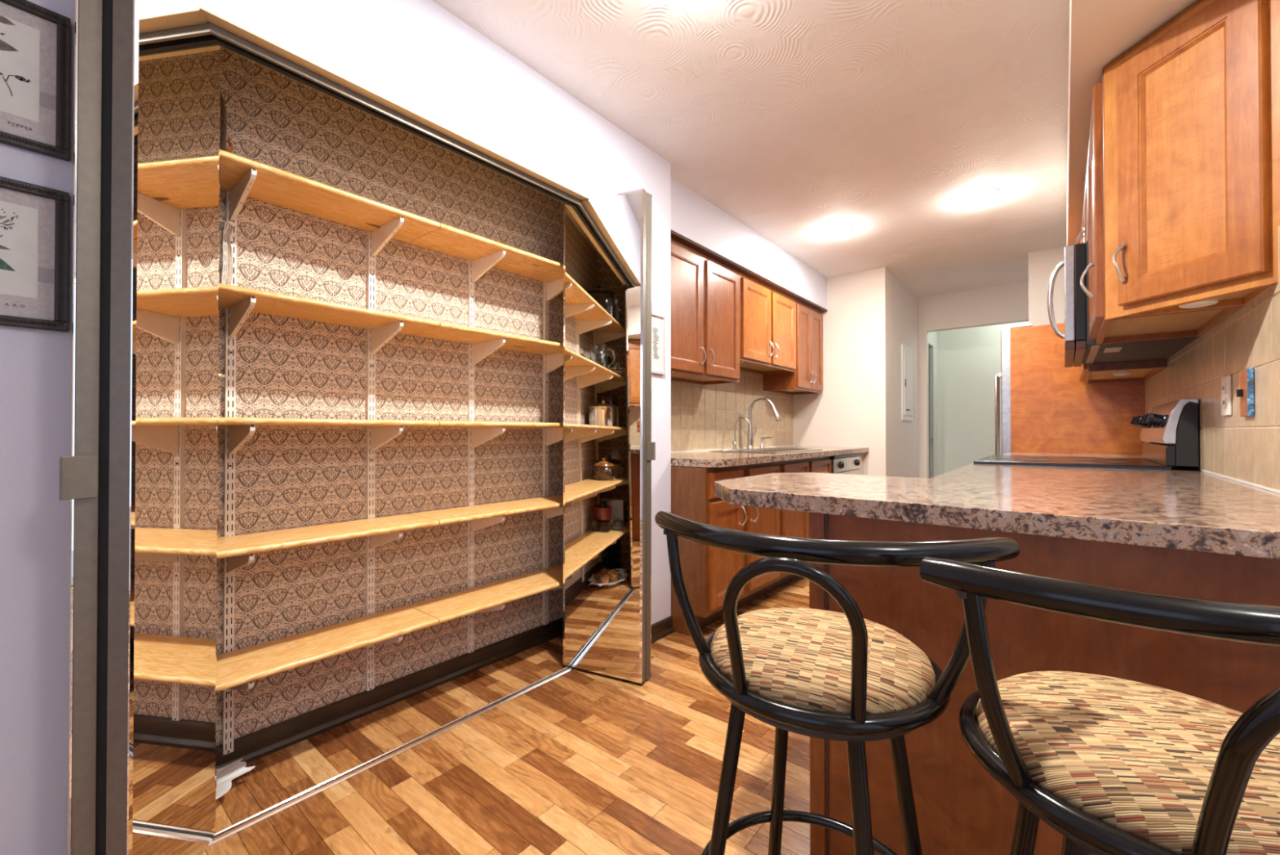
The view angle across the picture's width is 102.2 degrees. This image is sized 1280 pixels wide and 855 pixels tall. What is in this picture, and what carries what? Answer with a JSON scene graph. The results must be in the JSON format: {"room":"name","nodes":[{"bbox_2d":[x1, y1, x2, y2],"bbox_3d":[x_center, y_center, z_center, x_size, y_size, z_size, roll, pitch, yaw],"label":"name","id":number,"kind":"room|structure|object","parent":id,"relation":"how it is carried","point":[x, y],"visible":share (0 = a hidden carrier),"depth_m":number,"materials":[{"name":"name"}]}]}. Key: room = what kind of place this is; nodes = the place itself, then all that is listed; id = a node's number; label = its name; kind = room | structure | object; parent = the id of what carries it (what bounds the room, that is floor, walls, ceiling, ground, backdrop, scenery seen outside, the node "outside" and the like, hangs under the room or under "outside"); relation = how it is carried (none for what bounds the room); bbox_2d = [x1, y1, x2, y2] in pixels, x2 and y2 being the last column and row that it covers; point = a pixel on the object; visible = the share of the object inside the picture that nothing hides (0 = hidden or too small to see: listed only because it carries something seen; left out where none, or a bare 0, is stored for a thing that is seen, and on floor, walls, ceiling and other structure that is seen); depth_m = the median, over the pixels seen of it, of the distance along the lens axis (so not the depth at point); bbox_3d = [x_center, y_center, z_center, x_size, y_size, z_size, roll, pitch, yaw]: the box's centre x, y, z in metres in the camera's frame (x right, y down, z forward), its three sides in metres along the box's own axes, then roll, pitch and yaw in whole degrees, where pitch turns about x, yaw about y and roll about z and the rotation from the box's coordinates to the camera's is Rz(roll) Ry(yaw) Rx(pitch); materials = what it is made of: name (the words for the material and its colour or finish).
{"room":"kitchen","nodes":[
{"label":"kitchen","id":0,"kind":"room"},
{"bbox_2d":[0,0,671,854],"bbox_3d":[-1.401,-0.177,0.883,0.115,2.440,4.784,0,-1,39],"label":"wall","id":1,"kind":"structure","parent":0,"point":[417,55],"depth_m":1.34,"materials":[{"name":"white paint"}]},
{"bbox_2d":[0,176,69,332],"bbox_3d":[-1.253,-0.339,0.958,0.019,0.284,0.260,0,-1,39],"label":"print","id":2,"kind":"object","parent":1,"relation":"attached to","point":[34,219],"visible":1,"depth_m":1.02,"materials":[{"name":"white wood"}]},
{"bbox_2d":[0,0,71,161],"bbox_3d":[-1.253,-0.694,0.961,0.019,0.290,0.260,0,-1,39],"label":"print","id":3,"kind":"object","parent":1,"relation":"attached to","point":[35,40],"visible":1,"depth_m":1.03,"materials":[{"name":"black wood"}]},
{"bbox_2d":[66,0,591,854],"bbox_3d":[-0.695,0.026,1.743,0.117,2.047,1.657,0,-1,39],"label":"door frame","id":4,"kind":"structure","parent":1,"relation":"attached to","point":[211,17],"depth_m":1.42,"materials":[{"name":"beige paint"}]},
{"bbox_2d":[207,21,582,206],"bbox_3d":[-0.694,-0.982,1.750,0.043,0.022,1.647,0,-1,39],"label":"door track","id":5,"kind":"object","parent":1,"relation":"attached to","point":[225,39],"visible":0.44,"depth_m":1.58,"materials":[{"name":"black metal"}]},
{"bbox_2d":[59,0,220,854],"bbox_3d":[-1.052,0.018,1.117,0.249,2.025,0.369,0,-1,-45],"label":"mirror door","id":6,"kind":"structure","parent":5,"relation":"hanging from","point":[140,477],"depth_m":1.00,"materials":[{"name":"clear mirror"}]},
{"bbox_2d":[132,0,219,854],"bbox_3d":[-1.013,0.020,1.145,0.320,2.002,0.185,0,-1,39],"label":"mirror glass","id":7,"kind":"object","parent":6,"relation":"attached to","point":[175,53],"depth_m":1.11,"materials":[{"name":"silver mirror"}]},
{"bbox_2d":[563,188,655,683],"bbox_3d":[-0.139,0.027,2.227,0.385,2.025,0.178,0,-1,39],"label":"mirror door","id":8,"kind":"structure","parent":5,"relation":"hanging from","point":[609,451],"depth_m":2.18,"materials":[{"name":"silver metal"}]},
{"bbox_2d":[651,311,665,374],"bbox_3d":[0.083,-0.420,2.591,0.014,0.303,0.135,0,-1,39],"label":"picture","id":9,"kind":"object","parent":1,"relation":"attached to","point":[658,321],"visible":0.75,"depth_m":2.60},
{"bbox_2d":[651,615,674,643],"bbox_3d":[-1.349,1.003,0.830,0.022,0.080,4.784,0,-1,39],"label":"baseboard","id":10,"kind":"structure","parent":1,"relation":"attached to","point":[663,628],"depth_m":2.60,"materials":[{"name":"brown wood"}]},
{"bbox_2d":[216,46,793,745],"bbox_3d":[-0.132,-0.160,3.066,0.108,2.440,4.890,0,-1,39],"label":"wall","id":11,"kind":"structure","parent":0,"point":[286,477],"depth_m":1.96,"materials":[{"name":"paper"}]},
{"bbox_2d":[222,168,257,755],"bbox_3d":[-1.178,0.108,1.523,0.245,1.780,0.025,0,-1,39],"label":"shelf standard","id":12,"kind":"object","parent":11,"relation":"attached to","point":[235,436],"visible":0.85,"depth_m":1.58,"materials":[{"name":"white metal"}]},
{"bbox_2d":[216,604,439,692],"bbox_3d":[-1.179,0.698,1.497,0.239,0.020,1.140,0,-1,39],"label":"shelf board","id":13,"kind":"object","parent":12,"relation":"on","point":[237,667],"visible":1,"depth_m":1.64,"materials":[{"name":"brown wood"}]},
{"bbox_2d":[217,513,439,558],"bbox_3d":[-1.179,0.343,1.500,0.239,0.020,1.140,0,-1,39],"label":"shelf board","id":14,"kind":"object","parent":12,"relation":"on","point":[264,541],"visible":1,"depth_m":1.62,"materials":[{"name":"brown wood"}]},
{"bbox_2d":[217,417,439,426],"bbox_3d":[-1.179,-0.017,1.503,0.239,0.020,1.140,0,-1,39],"label":"shelf board","id":15,"kind":"object","parent":12,"relation":"on","point":[221,420],"visible":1,"depth_m":1.57,"materials":[{"name":"brown wood"}]},
{"bbox_2d":[218,283,439,334],"bbox_3d":[-1.179,-0.377,1.506,0.239,0.020,1.140,0,-1,39],"label":"shelf board","id":16,"kind":"object","parent":12,"relation":"on","point":[267,302],"visible":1,"depth_m":1.63,"materials":[{"name":"brown wood"}]},
{"bbox_2d":[218,219,232,284],"bbox_3d":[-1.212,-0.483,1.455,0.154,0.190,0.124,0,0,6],"label":"track","id":17,"kind":"object","parent":16,"relation":"on","point":[225,273],"visible":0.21,"depth_m":1.46,"materials":[{"name":"silver metal"}]},
{"bbox_2d":[219,149,439,242],"bbox_3d":[-1.179,-0.737,1.509,0.239,0.020,1.140,0,-1,39],"label":"shelf board","id":18,"kind":"object","parent":12,"relation":"on","point":[273,185],"visible":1,"depth_m":1.65,"materials":[{"name":"brown wood"}]},
{"bbox_2d":[219,90,226,151],"bbox_3d":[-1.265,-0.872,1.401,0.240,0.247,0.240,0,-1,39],"label":"track","id":19,"kind":"object","parent":18,"relation":"on","point":[223,108],"visible":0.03,"depth_m":1.44,"materials":[{"name":"metal"}]},
{"bbox_2d":[365,216,404,690],"bbox_3d":[-0.912,0.095,1.847,0.245,1.748,0.025,0,-1,39],"label":"shelf standard","id":20,"kind":"object","parent":11,"relation":"attached to","point":[376,338],"visible":0.89,"depth_m":1.91,"materials":[{"name":"white metal"}]},
{"bbox_2d":[216,617,563,768],"bbox_3d":[-0.927,1.012,1.998,0.022,0.080,2.244,0,-1,39],"label":"baseboard","id":21,"kind":"structure","parent":11,"relation":"attached to","point":[254,745],"depth_m":1.92,"materials":[{"name":"black wood"}]},
{"bbox_2d":[466,249,506,653],"bbox_3d":[-0.645,0.097,2.172,0.245,1.748,0.025,0,-1,39],"label":"shelf standard","id":22,"kind":"object","parent":11,"relation":"attached to","point":[477,436],"visible":0.88,"depth_m":2.23,"materials":[{"name":"white metal"}]},
{"bbox_2d":[407,563,563,623],"bbox_3d":[-0.468,0.705,2.363,0.239,0.020,1.094,0,-1,39],"label":"shelf board","id":23,"kind":"object","parent":22,"relation":"on","point":[449,606],"visible":0.6,"depth_m":2.14,"materials":[{"name":"brown wood"}]},
{"bbox_2d":[408,493,563,525],"bbox_3d":[-0.468,0.350,2.365,0.239,0.020,1.094,0,-1,39],"label":"shelf board","id":24,"kind":"object","parent":22,"relation":"on","point":[459,514],"visible":0.6,"depth_m":2.14,"materials":[{"name":"brown wood"}]},
{"bbox_2d":[408,222,563,282],"bbox_3d":[-0.468,-0.730,2.374,0.239,0.020,1.094,0,-1,39],"label":"shelf board","id":25,"kind":"object","parent":22,"relation":"on","point":[446,239],"visible":0.6,"depth_m":2.14,"materials":[{"name":"brown wood"}]},
{"bbox_2d":[408,321,563,355],"bbox_3d":[-0.468,-0.370,2.371,0.239,0.020,1.094,0,-1,39],"label":"shelf board","id":26,"kind":"object","parent":22,"relation":"on","point":[446,331],"visible":0.6,"depth_m":2.12,"materials":[{"name":"brown wood"}]},
{"bbox_2d":[408,420,563,427],"bbox_3d":[-0.468,-0.010,2.368,0.239,0.020,1.094,0,-1,39],"label":"shelf board","id":27,"kind":"object","parent":22,"relation":"on","point":[442,423],"visible":0.6,"depth_m":2.06,"materials":[{"name":"brown wood"}]},
{"bbox_2d":[542,278,563,624],"bbox_3d":[-0.379,0.100,2.497,0.245,1.748,0.025,0,-1,39],"label":"shelf standard","id":28,"kind":"object","parent":11,"relation":"attached to","point":[551,362],"visible":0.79,"depth_m":2.56,"materials":[{"name":"white metal"}]},
{"bbox_2d":[671,237,739,384],"bbox_3d":[0.283,-0.689,3.224,0.335,0.760,0.962,0,-1,39],"label":"upper cabinet","id":29,"kind":"object","parent":11,"relation":"attached to","point":[705,291],"visible":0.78,"depth_m":3.18,"materials":[{"name":"brown wood"}]},
{"bbox_2d":[671,230,826,311],"bbox_3d":[0.886,-1.075,3.744,0.050,0.020,2.526,0,-1,39],"label":"strip","id":30,"kind":"object","parent":29,"relation":"attached to","point":[674,235],"visible":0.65,"depth_m":3.46,"materials":[{"name":"brown wood"}]},
{"bbox_2d":[671,177,826,309],"bbox_3d":[0.775,-1.229,3.846,0.330,0.290,2.546,0,-1,39],"label":"soffit","id":31,"kind":"structure","parent":11,"relation":"attached to","point":[693,217],"depth_m":3.46,"materials":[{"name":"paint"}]},
{"bbox_2d":[738,271,795,373],"bbox_3d":[0.887,-0.760,3.961,0.335,0.605,0.936,0,-1,39],"label":"upper cabinet","id":32,"kind":"object","parent":11,"relation":"attached to","point":[767,315],"visible":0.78,"depth_m":3.83,"materials":[{"name":"orange wood"}]},
{"bbox_2d":[763,298,822,394],"bbox_3d":[1.380,-0.686,4.560,0.335,0.745,0.608,0,-1,39],"label":"upper cabinet","id":33,"kind":"object","parent":11,"relation":"attached to","point":[807,377],"visible":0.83,"depth_m":4.42,"materials":[{"name":"brown wood"}]},
{"bbox_2d":[202,575,809,854],"bbox_3d":[1.511,1.088,1.533,4.620,0.080,9.700,0,-1,39],"label":"floor","id":34,"kind":"structure","parent":0,"point":[581,762],"depth_m":1.57,"materials":[{"name":"brown wood"}]},
{"bbox_2d":[215,757,254,799],"bbox_3d":[-1.292,1.023,1.357,0.248,0.046,0.458,0,-1,30],"label":"bracket","id":35,"kind":"object","parent":34,"relation":"on","point":[224,775],"visible":0.06,"depth_m":1.50,"materials":[{"name":"white ceramic"}]},
{"bbox_2d":[206,665,576,847],"bbox_3d":[-0.717,1.044,1.753,0.036,0.010,1.647,0,-1,39],"label":"floor track","id":36,"kind":"object","parent":34,"relation":"on","point":[225,833],"visible":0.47,"depth_m":1.59,"materials":[{"name":"metal"}]},
{"bbox_2d":[671,461,780,635],"bbox_3d":[0.388,0.632,3.062,0.649,0.857,0.857,0,-1,39],"label":"base cabinet","id":37,"kind":"object","parent":34,"relation":"on","point":[707,571],"visible":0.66,"depth_m":2.65,"materials":[{"name":"brown wood"}]},
{"bbox_2d":[671,444,868,466],"bbox_3d":[0.914,0.183,3.720,0.690,0.046,2.543,0,-1,39],"label":"countertop","id":38,"kind":"structure","parent":37,"relation":"on","point":[696,458],"depth_m":3.06,"materials":[{"name":"stone"}]},
{"bbox_2d":[731,417,750,448],"bbox_3d":[0.749,0.043,3.841,0.135,0.236,0.057,0,0,9],"label":"filter faucet","id":39,"kind":"object","parent":38,"relation":"on","point":[734,442],"visible":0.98,"depth_m":3.85,"materials":[{"name":"silver metal"}]},
{"bbox_2d":[746,397,781,448],"bbox_3d":[0.964,-0.033,4.000,0.271,0.392,0.110,0,-1,39],"label":"faucet","id":40,"kind":"object","parent":38,"relation":"on","point":[750,436],"visible":0.96,"depth_m":4.03,"materials":[{"name":"metal"}]},
{"bbox_2d":[709,447,822,453],"bbox_3d":[0.939,0.243,3.775,0.500,0.165,0.830,0,-1,39],"label":"sink","id":41,"kind":"object","parent":38,"relation":"in","point":[763,450],"visible":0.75,"depth_m":3.77,"materials":[{"name":"metal"}]},
{"bbox_2d":[760,436,773,447],"bbox_3d":[1.018,0.119,4.183,0.106,0.089,0.040,0,-1,39],"label":"soap dispenser","id":42,"kind":"object","parent":41,"relation":"on","point":[762,445],"visible":0.94,"depth_m":4.19,"materials":[{"name":"silver metal"}]},
{"bbox_2d":[764,456,831,594],"bbox_3d":[0.946,0.636,3.741,0.649,0.855,0.898,0,-1,39],"label":"base cabinet","id":43,"kind":"object","parent":34,"relation":"on","point":[793,523],"visible":0.16,"depth_m":3.43,"materials":[{"name":"brown wood"}]},
{"bbox_2d":[654,510,1019,854],"bbox_3d":[0.296,0.595,0.825,0.443,0.895,0.473,0,-1,-35],"label":"bar stool","id":44,"kind":"object","parent":34,"relation":"on","point":[851,677],"visible":0.95,"depth_m":0.72,"materials":[{"name":"fabric"}]},
{"bbox_2d":[710,607,935,713],"bbox_3d":[0.291,0.369,0.856,0.345,0.067,0.345,0,-1,27],"label":"seat cushion","id":45,"kind":"object","parent":44,"relation":"on","point":[799,659],"depth_m":0.75,"materials":[{"name":"fabric"}]},
{"bbox_2d":[829,453,861,474],"bbox_3d":[1.459,0.643,4.354,0.624,0.855,0.674,0,-1,39],"label":"dishwasher","id":46,"kind":"object","parent":34,"relation":"on","point":[846,464],"visible":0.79,"depth_m":4.15,"materials":[{"name":"metal"}]},
{"bbox_2d":[857,452,862,475],"bbox_3d":[1.683,0.644,4.670,0.610,0.857,0.090,0,-1,39],"label":"filler panel","id":47,"kind":"object","parent":34,"relation":"on","point":[861,455],"visible":0.02,"depth_m":4.49,"materials":[{"name":"beige paint"}]},
{"bbox_2d":[995,324,1032,454],"bbox_3d":[2.962,0.186,3.635,0.756,1.757,0.730,0,-1,39],"label":"refrigerator","id":48,"kind":"object","parent":34,"relation":"on","point":[1005,374],"visible":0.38,"depth_m":3.54,"materials":[{"name":"metal"}]},
{"bbox_2d":[808,511,1279,854],"bbox_3d":[0.891,0.616,1.163,0.860,0.858,0.464,0,-1,39],"label":"base cabinet","id":49,"kind":"object","parent":34,"relation":"on","point":[962,809],"visible":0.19,"depth_m":1.02,"materials":[{"name":"brown wood"}]},
{"bbox_2d":[1009,323,1146,454],"bbox_3d":[2.773,0.195,3.299,0.659,1.735,0.020,0,-1,39],"label":"end panel","id":50,"kind":"object","parent":34,"relation":"on","point":[1052,411],"visible":0.2,"depth_m":3.33,"materials":[{"name":"brown wood"}]},
{"bbox_2d":[973,399,1199,470],"bbox_3d":[1.928,0.478,2.335,0.724,1.153,0.750,0,-1,39],"label":"stove","id":51,"kind":"object","parent":34,"relation":"on","point":[1171,428],"visible":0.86,"depth_m":1.95,"materials":[{"name":"metal"}]},
{"bbox_2d":[973,454,1172,470],"bbox_3d":[1.921,0.157,2.343,0.605,0.024,0.750,0,-1,39],"label":"cooktop","id":52,"kind":"object","parent":51,"relation":"in","point":[1147,462],"depth_m":2.15,"materials":[{"name":"black glass"}]},
{"bbox_2d":[920,556,1279,854],"bbox_3d":[0.602,0.593,0.558,0.464,0.895,0.435,0,-1,40],"label":"bar stool","id":53,"kind":"object","parent":34,"relation":"on","point":[1115,766],"visible":1,"depth_m":0.52,"materials":[{"name":"fabric"}]},
{"bbox_2d":[976,671,1279,854],"bbox_3d":[0.589,0.367,0.589,0.345,0.067,0.345,0,0,10],"label":"seat cushion","id":54,"kind":"object","parent":53,"relation":"on","point":[1118,766],"depth_m":0.53,"materials":[{"name":"fabric"}]},
{"bbox_3d":[2.480,0.631,2.947,0.668,0.857,0.886,0,-1,39],"label":"base cabinet","id":55,"kind":"object","parent":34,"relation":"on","visible":0},
{"bbox_2d":[1001,452,1142,457],"bbox_3d":[2.475,0.181,2.954,0.666,0.038,0.887,0,-1,39],"label":"countertop","id":56,"kind":"structure","parent":55,"relation":"on","point":[1122,455],"depth_m":3.03,"materials":[{"name":"stone"}]},
{"bbox_3d":[1.405,0.620,1.658,0.693,0.858,0.950,0,-1,39],"label":"base cabinet","id":57,"kind":"object","parent":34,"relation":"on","visible":0},
{"bbox_2d":[714,463,1279,559],"bbox_3d":[1.064,0.167,1.561,1.177,0.045,1.540,0,-1,39],"label":"countertop","id":58,"kind":"structure","parent":57,"relation":"on","point":[1200,511],"depth_m":1.05,"materials":[{"name":"stone"}]},
{"bbox_2d":[431,0,1069,297],"bbox_3d":[1.511,-1.442,1.553,4.620,0.100,9.700,0,-1,39],"label":"ceiling","id":59,"kind":"structure","parent":0,"point":[796,120],"depth_m":2.25,"materials":[{"name":"white paint"}]},
{"bbox_2d":[822,223,852,235],"bbox_3d":[1.371,-1.370,3.588,0.188,0.010,0.188,0,-1,39],"label":"recessed light","id":60,"kind":"object","parent":59,"relation":"in","point":[836,229],"visible":1,"depth_m":3.57,"materials":[{"name":"white plastic"}]},
{"bbox_2d":[964,188,1001,204],"bbox_3d":[2.042,-1.374,3.082,0.188,0.010,0.188,0,-1,39],"label":"recessed light","id":61,"kind":"object","parent":59,"relation":"in","point":[986,195],"visible":1,"depth_m":3.06,"materials":[{"name":"white plastic"}]},
{"bbox_2d":[792,266,889,475],"bbox_3d":[1.773,-0.147,4.743,0.925,2.440,0.120,0,-1,39],"label":"wall","id":62,"kind":"structure","parent":0,"point":[851,410],"depth_m":4.57,"materials":[{"name":"beige paint"}]},
{"bbox_2d":[888,271,937,477],"bbox_3d":[2.772,-0.142,5.294,0.150,2.440,2.000,0,-1,39],"label":"wall","id":63,"kind":"structure","parent":0,"point":[904,435],"depth_m":4.98,"materials":[{"name":"beige paint"}]},
{"bbox_2d":[901,343,912,421],"bbox_3d":[2.580,-0.422,4.979,0.024,0.715,0.415,0,-1,39],"label":"breaker panel","id":64,"kind":"object","parent":63,"relation":"attached to","point":[906,352],"visible":1,"depth_m":4.93,"materials":[{"name":"white metal"}]},
{"bbox_2d":[915,405,917,417],"bbox_3d":[2.829,-0.162,5.287,0.014,0.120,0.080,0,-1,39],"label":"light switch","id":65,"kind":"object","parent":63,"relation":"attached to","point":[916,411],"visible":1,"depth_m":5.28,"materials":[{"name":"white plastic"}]},
{"bbox_2d":[928,346,934,478],"bbox_3d":[3.150,0.081,5.681,0.099,2.000,0.460,0,-1,39],"label":"door","id":66,"kind":"structure","parent":63,"relation":"in","point":[928,346],"depth_m":5.85,"materials":[{"name":"white paint"}]},
{"bbox_2d":[918,281,1028,478],"bbox_3d":[3.591,-0.145,4.920,1.890,2.440,0.100,0,-1,39],"label":"wall","id":67,"kind":"structure","parent":0,"point":[1008,303],"depth_m":5.21,"materials":[{"name":"beige paint"}]},
{"bbox_2d":[937,321,1028,475],"bbox_3d":[4.184,-0.141,5.493,1.900,2.440,0.100,0,-1,39],"label":"wall","id":68,"kind":"structure","parent":0,"point":[969,359],"depth_m":5.83,"materials":[{"name":"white paint"}]},
{"bbox_2d":[1028,246,1064,325],"bbox_3d":[3.323,-0.153,3.917,0.591,2.440,0.130,0,-1,39],"label":"wall","id":69,"kind":"structure","parent":0,"point":[1042,264],"depth_m":4.00,"materials":[{"name":"beige paint"}]},
{"bbox_2d":[1145,225,1279,493],"bbox_3d":[2.304,-0.167,2.121,0.128,2.440,4.200,0,-1,39],"label":"tile backsplash","id":70,"kind":"structure","parent":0,"point":[1245,448],"depth_m":1.45,"materials":[{"name":"beige tile"}]},
{"bbox_2d":[1075,164,1088,244],"bbox_3d":[2.082,-0.904,2.219,0.330,0.345,0.750,0,-1,39],"label":"upper cabinet","id":71,"kind":"object","parent":70,"relation":"attached to","point":[1084,233],"visible":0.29,"depth_m":2.25,"materials":[{"name":"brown wood"}]},
{"bbox_2d":[1047,240,1199,367],"bbox_3d":[2.048,-0.517,2.244,0.426,0.418,0.742,0,-1,39],"label":"microwave","id":72,"kind":"object","parent":71,"relation":"attached to","point":[1079,350],"visible":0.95,"depth_m":2.05,"materials":[{"name":"metal"}]},
{"bbox_2d":[1079,222,1166,383],"bbox_3d":[2.599,-0.674,2.848,0.330,0.795,0.868,0,-1,39],"label":"upper cabinet","id":73,"kind":"object","parent":70,"relation":"attached to","point":[1141,371],"visible":0.2,"depth_m":2.70,"materials":[{"name":"brown wood"}]},
{"bbox_2d":[1112,370,1131,375],"bbox_3d":[2.565,-0.288,2.749,0.072,0.023,0.072,0,-1,39],"label":"puck light","id":74,"kind":"object","parent":73,"relation":"attached to","point":[1117,372],"visible":1,"depth_m":2.73,"materials":[{"name":"white plastic"}]},
{"bbox_2d":[1066,0,1197,245],"bbox_3d":[2.096,-1.234,2.248,0.360,0.305,4.020,0,-1,39],"label":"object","id":75,"kind":"structure","parent":70,"relation":"attached to","point":[1100,31],"depth_m":1.49,"materials":[{"name":"beige paint"}]},
{"bbox_2d":[1080,68,1243,344],"bbox_3d":[1.660,-0.701,1.703,0.330,0.760,0.566,0,-1,39],"label":"upper cabinet","id":76,"kind":"object","parent":70,"relation":"attached to","point":[1196,322],"visible":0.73,"depth_m":1.63,"materials":[{"name":"brown wood"}]},
{"bbox_2d":[1103,0,1279,319],"bbox_3d":[1.419,-0.703,1.357,0.283,0.760,0.303,0,-1,39],"label":"upper cabinet","id":77,"kind":"object","parent":70,"relation":"attached to","point":[1192,108],"visible":0.97,"depth_m":1.31,"materials":[{"name":"brown wood"}]},
{"bbox_2d":[1178,297,1218,308],"bbox_3d":[1.472,-0.330,1.363,0.072,0.023,0.072,0,-1,39],"label":"puck light","id":78,"kind":"object","parent":77,"relation":"attached to","point":[1214,300],"visible":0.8,"depth_m":1.34,"materials":[{"name":"white plastic"}]},
{"bbox_2d":[1221,374,1231,415],"bbox_3d":[1.721,-0.093,1.518,0.009,0.115,0.092,0,-1,39],"label":"outlet","id":79,"kind":"object","parent":70,"relation":"attached to","point":[1226,381],"visible":1,"depth_m":1.50,"materials":[{"name":"white plastic"}]},
{"bbox_2d":[1222,382,1226,394],"bbox_3d":[1.719,-0.114,1.520,0.002,0.030,0.032,0,-1,39],"label":"socket","id":80,"kind":"object","parent":79,"relation":"attached to","point":[1224,384],"depth_m":1.52,"materials":[{"name":"white plastic"}]},
{"bbox_2d":[1222,397,1226,408],"bbox_3d":[1.719,-0.072,1.520,0.002,0.030,0.032,0,-1,39],"label":"socket","id":81,"kind":"object","parent":79,"relation":"attached to","point":[1224,399],"depth_m":1.52,"materials":[{"name":"white plastic"}]},
{"bbox_2d":[1235,367,1254,416],"bbox_3d":[1.569,-0.089,1.342,0.020,0.124,0.084,0,-1,39],"label":"switch cover","id":82,"kind":"object","parent":70,"relation":"attached to","point":[1246,393],"visible":1,"depth_m":1.32,"materials":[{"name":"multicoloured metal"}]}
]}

